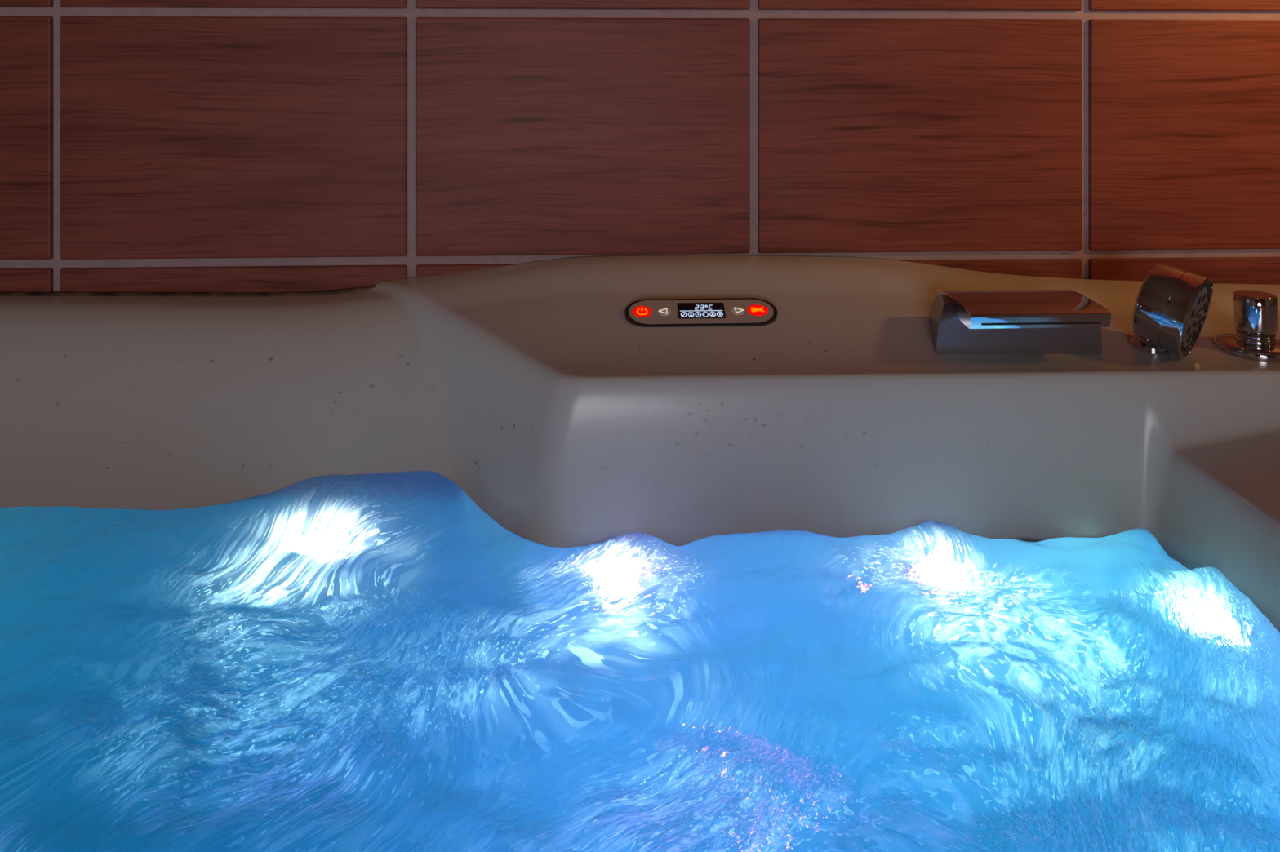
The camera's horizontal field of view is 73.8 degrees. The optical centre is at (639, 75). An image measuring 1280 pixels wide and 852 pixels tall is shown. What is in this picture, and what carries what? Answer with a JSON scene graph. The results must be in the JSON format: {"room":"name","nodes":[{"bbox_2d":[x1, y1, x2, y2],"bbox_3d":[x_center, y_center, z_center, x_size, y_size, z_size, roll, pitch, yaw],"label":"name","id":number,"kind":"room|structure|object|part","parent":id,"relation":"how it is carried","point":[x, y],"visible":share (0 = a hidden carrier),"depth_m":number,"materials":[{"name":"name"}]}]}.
{"room":"bathroom","nodes":[
{"label":"bathroom","id":0,"kind":"room"},
{"bbox_2d":[0,0,1279,292],"bbox_3d":[-0.050,-0.350,1.187,3.200,2.400,0.124,0,0,-2],"label":"wall","id":1,"kind":"structure","parent":0,"point":[146,145],"depth_m":1.13,"materials":[{"name":"brown tile"}]},
{"bbox_2d":[0,285,376,297],"bbox_3d":[-0.047,0.270,1.124,2.540,0.056,0.007,0,0,-2],"label":"trim","id":2,"kind":"structure","parent":1,"relation":"attached to","point":[364,288],"depth_m":1.10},
{"bbox_3d":[0.022,0.900,-0.525,3.440,0.100,3.550,0,0,-2],"label":"floor","id":3,"kind":"structure","parent":0,"visible":0},
{"bbox_2d":[0,255,1279,632],"bbox_3d":[-0.013,0.544,0.303,2.560,0.611,1.646,0,0,-2],"label":"bathtub","id":4,"kind":"object","parent":3,"relation":"on","point":[184,402],"depth_m":0.90,"materials":[{"name":"white ceramic"}]},
{"bbox_2d":[0,471,1279,851],"bbox_3d":[-0.301,0.613,0.263,1.900,0.384,1.450,0,0,-2],"label":"water","id":5,"kind":"object","parent":4,"relation":"in","point":[371,662],"visible":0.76,"depth_m":0.63,"materials":[{"name":"blue liquid"}]},
{"bbox_2d":[624,297,777,327],"bbox_3d":[0.071,0.280,0.989,0.177,0.032,0.049,0,0,-2],"label":"control panel","id":6,"kind":"object","parent":4,"relation":"attached to","point":[731,312],"visible":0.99,"depth_m":0.98,"materials":[{"name":"grey plastic"}]},
{"bbox_2d":[928,289,1111,354],"bbox_3d":[0.408,0.278,0.934,0.185,0.069,0.115,0,0,-2],"label":"spout","id":7,"kind":"object","parent":4,"relation":"attached to","point":[1050,322],"visible":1,"depth_m":0.92,"materials":[{"name":"grey metal"}]},
{"bbox_2d":[937,289,1111,328],"bbox_3d":[0.414,0.252,0.927,0.155,0.019,0.102,0,0,-2],"label":"faucet","id":8,"kind":"object","parent":7,"relation":"attached to","point":[1050,308],"depth_m":0.90,"materials":[{"name":"silver metal"}]},
{"bbox_2d":[1129,263,1213,358],"bbox_3d":[0.574,0.257,0.928,0.091,0.100,0.076,0,0,-45],"label":"shower","id":9,"kind":"object","parent":4,"relation":"attached to","point":[1171,309],"visible":1,"depth_m":0.90,"materials":[{"name":"silver metal"}]},
{"bbox_2d":[1129,334,1170,354],"bbox_3d":[0.565,0.287,0.945,0.040,0.040,0.040,0,0,-2],"label":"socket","id":10,"kind":"object","parent":9,"relation":"attached to","point":[1144,343],"depth_m":0.93,"materials":[{"name":"silver metal"}]},
{"bbox_3d":[0.590,0.258,0.912,0.086,0.084,0.024,0,0,-43],"label":"spray plate","id":11,"kind":"part","parent":9,"relation":"part of","materials":[{"name":"grey metal"}]},
{"bbox_3d":[0.678,0.275,0.940,0.077,0.068,0.077,0,0,-2],"label":"diverter knob","id":12,"kind":"part","parent":4,"relation":"part of","materials":[{"name":"silver metal"}]},
{"bbox_3d":[0.678,0.263,0.940,0.041,0.044,0.041,0,0,-2],"label":"handle","id":13,"kind":"part","parent":4,"relation":"part of","materials":[{"name":"silver metal"}]}
]}

